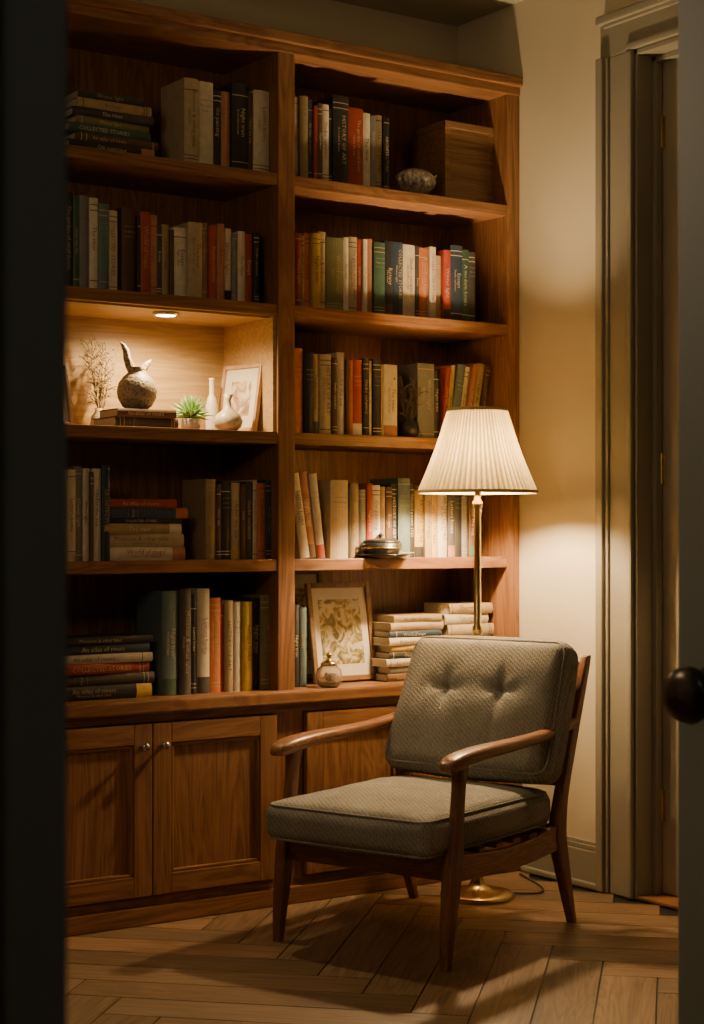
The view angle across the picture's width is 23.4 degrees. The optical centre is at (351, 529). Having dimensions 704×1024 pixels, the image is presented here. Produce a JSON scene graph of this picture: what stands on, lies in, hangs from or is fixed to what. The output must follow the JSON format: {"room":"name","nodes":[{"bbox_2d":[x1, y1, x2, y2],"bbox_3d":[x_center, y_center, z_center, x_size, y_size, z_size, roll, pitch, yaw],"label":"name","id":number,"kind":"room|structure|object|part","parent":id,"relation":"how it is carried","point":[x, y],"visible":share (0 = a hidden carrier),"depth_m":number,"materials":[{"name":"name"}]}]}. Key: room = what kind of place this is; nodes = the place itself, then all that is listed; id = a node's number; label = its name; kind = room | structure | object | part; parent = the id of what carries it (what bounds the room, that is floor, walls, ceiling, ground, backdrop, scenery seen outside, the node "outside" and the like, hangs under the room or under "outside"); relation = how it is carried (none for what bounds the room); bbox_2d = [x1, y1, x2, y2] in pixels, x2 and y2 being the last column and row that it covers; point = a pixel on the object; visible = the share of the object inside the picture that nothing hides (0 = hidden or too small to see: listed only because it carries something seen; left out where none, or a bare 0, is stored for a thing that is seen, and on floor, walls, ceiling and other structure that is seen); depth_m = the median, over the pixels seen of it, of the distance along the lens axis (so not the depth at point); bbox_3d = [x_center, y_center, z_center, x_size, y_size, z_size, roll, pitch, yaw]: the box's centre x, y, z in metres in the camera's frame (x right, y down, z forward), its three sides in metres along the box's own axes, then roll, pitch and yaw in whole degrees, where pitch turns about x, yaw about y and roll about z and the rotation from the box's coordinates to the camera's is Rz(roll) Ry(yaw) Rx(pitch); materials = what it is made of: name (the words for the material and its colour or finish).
{"room":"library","nodes":[
{"label":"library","id":0,"kind":"room"},
{"bbox_2d":[129,0,456,63],"bbox_3d":[-1.545,-0.335,5.073,4.600,3.070,0.120,0,0,-34],"label":"wall","id":1,"kind":"structure","parent":0,"point":[327,19],"depth_m":6.02,"materials":[{"name":"paint"}]},
{"bbox_2d":[67,871,677,1023],"bbox_3d":[0.231,1.230,2.552,5.100,0.060,6.888,0,0,-34],"label":"floor","id":2,"kind":"structure","parent":0,"point":[373,957],"depth_m":4.67,"materials":[{"name":"brown wood"}]},
{"bbox_2d":[67,0,522,936],"bbox_3d":[-0.305,-0.200,5.585,1.969,2.800,0.424,0,0,-34],"label":"bookcase","id":3,"kind":"object","parent":2,"relation":"on","point":[169,798],"visible":0.48,"depth_m":5.49,"materials":[{"name":"brown wood"}]},
{"bbox_2d":[67,366,72,423],"bbox_3d":[-0.930,-0.418,5.188,0.160,0.199,0.050,0,0,-44],"label":"picture frame","id":4,"kind":"object","parent":3,"relation":"in","point":[69,406],"visible":0.05,"depth_m":5.23,"materials":[{"name":"brown wood"}]},
{"bbox_2d":[67,465,109,560],"bbox_3d":[-0.919,-0.051,5.164,0.307,0.290,0.211,0,0,-34],"label":"books","id":5,"kind":"object","parent":3,"relation":"in","point":[88,487],"visible":0.3,"depth_m":5.13,"materials":[{"name":"paper"}]},
{"bbox_2d":[79,335,121,424],"bbox_3d":[-0.799,-0.466,5.389,0.147,0.301,0.105,0,0,-34],"label":"dried branches","id":6,"kind":"object","parent":3,"relation":"in","point":[98,401],"visible":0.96,"depth_m":5.38,"materials":[{"name":"beige plant"}]},
{"bbox_2d":[67,633,154,701],"bbox_3d":[-0.797,0.419,5.231,0.347,0.191,0.187,0,0,-34],"label":"book stack","id":7,"kind":"object","parent":3,"relation":"in","point":[106,666],"visible":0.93,"depth_m":5.17,"materials":[{"name":"paper"}]},
{"bbox_2d":[67,89,157,155],"bbox_3d":[-0.771,-1.237,5.246,0.307,0.184,0.176,0,0,-34],"label":"book stack","id":8,"kind":"object","parent":3,"relation":"in","point":[100,120],"visible":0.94,"depth_m":5.17,"materials":[{"name":"paper"}]},
{"bbox_2d":[92,408,178,427],"bbox_3d":[-0.676,-0.344,5.314,0.224,0.058,0.166,0,0,-34],"label":"book stack","id":9,"kind":"object","parent":3,"relation":"in","point":[115,416],"visible":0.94,"depth_m":5.25,"materials":[{"name":"paper"}]},
{"bbox_2d":[117,341,156,408],"bbox_3d":[-0.672,-0.480,5.310,0.126,0.212,0.126,0,0,-34],"label":"vase","id":10,"kind":"object","parent":9,"relation":"on","point":[136,389],"visible":0.92,"depth_m":5.27,"materials":[{"name":"grey ceramic"}]},
{"bbox_2d":[104,499,187,560],"bbox_3d":[-0.681,-0.001,5.305,0.296,0.189,0.176,0,0,-34],"label":"book stack","id":11,"kind":"object","parent":3,"relation":"in","point":[139,529],"visible":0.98,"depth_m":5.24,"materials":[{"name":"paper"}]},
{"bbox_2d":[67,192,258,302],"bbox_3d":[-0.702,-0.870,5.316,0.837,0.290,0.218,0,0,-34],"label":"books","id":12,"kind":"object","parent":3,"relation":"in","point":[123,249],"visible":0.7,"depth_m":5.26,"materials":[{"name":"paper"}]},
{"bbox_2d":[152,311,178,317],"bbox_3d":[-0.584,-0.675,5.328,0.084,0.011,0.084,0,0,-34],"label":"puck light","id":13,"kind":"object","parent":3,"relation":"attached to","point":[164,314],"visible":1,"depth_m":5.30,"materials":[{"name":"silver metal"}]},
{"bbox_2d":[171,394,214,428],"bbox_3d":[-0.510,-0.374,5.388,0.146,0.119,0.146,0,0,-34],"label":"potted succulent","id":14,"kind":"object","parent":3,"relation":"on","point":[187,409],"visible":0.9,"depth_m":5.37,"materials":[{"name":"green plant"}]},
{"bbox_2d":[137,587,268,695],"bbox_3d":[-0.473,0.350,5.465,0.404,0.330,0.206,0,0,-34],"label":"books","id":15,"kind":"object","parent":3,"relation":"in","point":[202,643],"visible":1,"depth_m":5.36,"materials":[{"name":"paper"}]},
{"bbox_2d":[206,378,217,429],"bbox_3d":[-0.461,-0.406,5.581,0.040,0.183,0.040,0,0,-34],"label":"ceramic bottle","id":16,"kind":"object","parent":3,"relation":"on","point":[212,405],"visible":0.69,"depth_m":5.57,"materials":[{"name":"white ceramic"}]},
{"bbox_2d":[161,77,268,171],"bbox_3d":[-0.450,-1.285,5.484,0.313,0.280,0.207,0,0,-34],"label":"books","id":17,"kind":"object","parent":3,"relation":"in","point":[227,125],"visible":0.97,"depth_m":5.41,"materials":[{"name":"paper"}]},
{"bbox_2d":[182,479,270,559],"bbox_3d":[-0.406,-0.034,5.512,0.248,0.255,0.206,0,0,-34],"label":"books","id":18,"kind":"object","parent":3,"relation":"in","point":[226,520],"visible":1,"depth_m":5.43,"materials":[{"name":"paper"}]},
{"bbox_2d":[214,394,242,429],"bbox_3d":[-0.396,-0.374,5.438,0.094,0.118,0.094,0,0,-34],"label":"bud vase","id":19,"kind":"object","parent":3,"relation":"on","point":[228,418],"visible":0.85,"depth_m":5.41,"materials":[{"name":"beige ceramic"}]},
{"bbox_2d":[218,363,261,430],"bbox_3d":[-0.367,-0.430,5.568,0.190,0.224,0.050,0,0,45],"label":"picture frame","id":20,"kind":"object","parent":3,"relation":"in","point":[244,382],"visible":0.67,"depth_m":5.55,"materials":[{"name":"brown wood"}]},
{"bbox_2d":[295,604,305,686],"bbox_3d":[-0.229,0.375,5.634,0.077,0.280,0.184,0,0,-34],"label":"books","id":21,"kind":"object","parent":3,"relation":"in","point":[300,612],"visible":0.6,"depth_m":5.57,"materials":[{"name":"paper"}]},
{"bbox_2d":[295,570,321,678],"bbox_3d":[-0.201,0.324,5.827,0.250,0.373,0.061,0,0,-34],"label":"picture frame","id":22,"kind":"object","parent":3,"relation":"in","point":[301,577],"visible":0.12,"depth_m":5.86,"materials":[{"name":"brown wood"}]},
{"bbox_2d":[315,653,342,687],"bbox_3d":[-0.075,0.459,5.571,0.090,0.113,0.090,0,0,-34],"label":"glass jar","id":23,"kind":"object","parent":3,"relation":"in","point":[328,675],"visible":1,"depth_m":5.54,"materials":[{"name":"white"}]},
{"bbox_2d":[304,582,377,682],"bbox_3d":[-0.036,0.344,5.765,0.265,0.332,0.067,0,0,-37],"label":"picture frame","id":24,"kind":"object","parent":3,"relation":"in","point":[339,614],"visible":0.85,"depth_m":5.77,"materials":[{"name":"brown wood"}]},
{"bbox_2d":[295,95,388,188],"bbox_3d":[-0.096,-1.292,5.728,0.402,0.295,0.211,0,0,-34],"label":"books","id":25,"kind":"object","parent":3,"relation":"in","point":[336,141],"visible":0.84,"depth_m":5.65,"materials":[{"name":"paper"}]},
{"bbox_2d":[295,348,396,435],"bbox_3d":[-0.081,-0.455,5.736,0.436,0.280,0.212,0,0,-34],"label":"books","id":26,"kind":"object","parent":3,"relation":"in","point":[334,394],"visible":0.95,"depth_m":5.65,"materials":[{"name":"paper"}]},
{"bbox_2d":[356,533,408,557],"bbox_3d":[0.098,0.052,5.725,0.192,0.084,0.192,0,0,-34],"label":"lidded dish","id":27,"kind":"object","parent":3,"relation":"on","point":[380,547],"visible":0.99,"depth_m":5.67,"materials":[{"name":"gold metal"}]},
{"bbox_2d":[295,471,473,558],"bbox_3d":[0.072,-0.050,5.839,0.802,0.287,0.212,0,0,-34],"label":"books","id":28,"kind":"object","parent":3,"relation":"in","point":[333,517],"visible":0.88,"depth_m":5.73,"materials":[{"name":"paper"}]},
{"bbox_2d":[295,232,474,320],"bbox_3d":[0.060,-0.858,5.835,0.780,0.265,0.218,0,0,-34],"label":"books","id":29,"kind":"object","parent":3,"relation":"in","point":[345,273],"visible":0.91,"depth_m":5.75,"materials":[{"name":"paper"}]},
{"bbox_2d":[367,613,442,681],"bbox_3d":[0.170,0.403,5.886,0.257,0.223,0.179,0,0,-34],"label":"book stack","id":30,"kind":"object","parent":3,"relation":"in","point":[396,635],"visible":0.58,"depth_m":5.80,"materials":[{"name":"paper"}]},
{"bbox_2d":[394,375,427,436],"bbox_3d":[0.191,-0.427,5.805,0.147,0.224,0.095,0,0,-34],"label":"dried flowers","id":31,"kind":"object","parent":3,"relation":"in","point":[408,427],"visible":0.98,"depth_m":5.80,"materials":[{"name":"brown plant"}]},
{"bbox_2d":[394,168,436,193],"bbox_3d":[0.217,-1.196,5.861,0.145,0.101,0.138,0,0,6],"label":"pot","id":32,"kind":"object","parent":3,"relation":"in","point":[416,180],"visible":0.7,"depth_m":5.81,"materials":[{"name":"brown ceramic"}]},
{"bbox_2d":[397,363,491,437],"bbox_3d":[0.309,-0.453,6.021,0.322,0.277,0.206,0,0,-34],"label":"books","id":33,"kind":"object","parent":3,"relation":"in","point":[454,385],"visible":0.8,"depth_m":5.92,"materials":[{"name":"paper"}]},
{"bbox_2d":[412,120,492,202],"bbox_3d":[0.359,-1.288,6.074,0.216,0.287,0.202,0,0,-34],"label":"wooden box","id":34,"kind":"object","parent":3,"relation":"in","point":[460,154],"visible":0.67,"depth_m":5.99,"materials":[{"name":"brown wood"}]},
{"bbox_2d":[423,601,493,635],"bbox_3d":[0.367,0.387,6.045,0.234,0.256,0.180,0,0,-34],"label":"book stack","id":35,"kind":"object","parent":3,"relation":"in","point":[457,617],"visible":0.37,"depth_m":5.97,"materials":[{"name":"paper"}]},
{"bbox_2d":[266,635,590,971],"bbox_3d":[0.233,0.768,5.092,0.664,0.864,0.927,0,0,36],"label":"armchair","id":36,"kind":"object","parent":2,"relation":"on","point":[474,708],"visible":1,"depth_m":5.05,"materials":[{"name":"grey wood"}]},
{"bbox_2d":[266,775,549,859],"bbox_3d":[0.175,0.839,5.014,0.591,0.160,0.728,0,0,36],"label":"seat cushion","id":37,"kind":"object","parent":36,"relation":"on","point":[398,817],"depth_m":4.82,"materials":[{"name":"grey fabric"}]},
{"bbox_2d":[385,635,577,784],"bbox_3d":[0.405,0.553,5.296,0.621,0.435,0.276,0,0,36],"label":"cushion","id":38,"kind":"object","parent":36,"relation":"on","point":[458,692],"depth_m":5.21,"materials":[{"name":"grey fabric"}]},
{"bbox_2d":[417,406,537,904],"bbox_3d":[0.410,0.398,5.556,0.397,1.604,0.397,0,0,-34],"label":"floor lamp","id":39,"kind":"object","parent":2,"relation":"on","point":[477,452],"visible":0.94,"depth_m":5.45,"materials":[{"name":"beige fabric"}]},
{"bbox_3d":[0.410,-0.259,5.556,0.397,0.279,0.397,0,0,-34],"label":"lamp shade","id":40,"kind":"part","parent":39,"relation":"part of","materials":[{"name":"fabric"}]},
{"bbox_2d":[514,873,543,893],"bbox_3d":[0.604,1.195,5.742,0.103,0.006,0.316,0,0,10],"label":"lamp cord","id":41,"kind":"object","parent":2,"relation":"on","point":[524,876],"visible":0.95,"depth_m":5.62,"materials":[{"name":"plastic"}]},
{"bbox_2d":[332,0,522,26],"bbox_3d":[0.241,-1.920,2.466,4.860,0.100,6.440,0,0,-34],"label":"ceiling","id":42,"kind":"structure","parent":0,"point":[456,13],"depth_m":6.08,"materials":[{"name":"paint"}]},
{"bbox_2d":[457,0,641,841],"bbox_3d":[2.159,-0.335,3.844,0.140,3.070,6.320,0,0,-34],"label":"wall","id":43,"kind":"structure","parent":0,"point":[553,45],"depth_m":5.85,"materials":[{"name":"paint"}]},
{"bbox_2d":[520,836,595,890],"bbox_3d":[0.715,1.123,5.812,0.032,0.155,0.400,0,0,-34],"label":"baseboard","id":44,"kind":"structure","parent":43,"relation":"attached to","point":[581,852],"depth_m":5.75,"materials":[{"name":"paint"}]},
{"bbox_2d":[595,0,677,909],"bbox_3d":[1.226,-0.250,5.186,0.192,2.900,1.216,0,0,-34],"label":"trim","id":45,"kind":"structure","parent":43,"relation":"attached to","point":[636,39],"depth_m":5.55,"materials":[{"name":"paint"}]},
{"bbox_2d":[661,58,677,895],"bbox_3d":[1.265,-0.177,5.213,0.052,2.726,0.870,0,0,-34],"label":"door","id":46,"kind":"structure","parent":43,"relation":"in","point":[669,120],"depth_m":5.53,"materials":[{"name":"paint"}]},
{"bbox_3d":[0.846,-0.335,1.559,4.600,3.070,0.140,0,0,-34],"label":"wall","id":47,"kind":"structure","parent":0,"visible":0},
{"bbox_2d":[0,0,66,1023],"bbox_3d":[0.328,0.070,1.199,1.473,2.260,0.192,0,0,-34],"label":"trim","id":48,"kind":"structure","parent":47,"relation":"attached to","point":[33,33],"depth_m":0.76,"materials":[{"name":"paint"}]},
{"bbox_2d":[663,0,703,1023],"bbox_3d":[0.613,0.125,1.890,0.188,2.130,0.660,0,0,-34],"label":"door","id":49,"kind":"structure","parent":47,"relation":"in","point":[683,689],"depth_m":2.13,"materials":[{"name":"paint"}]}
]}

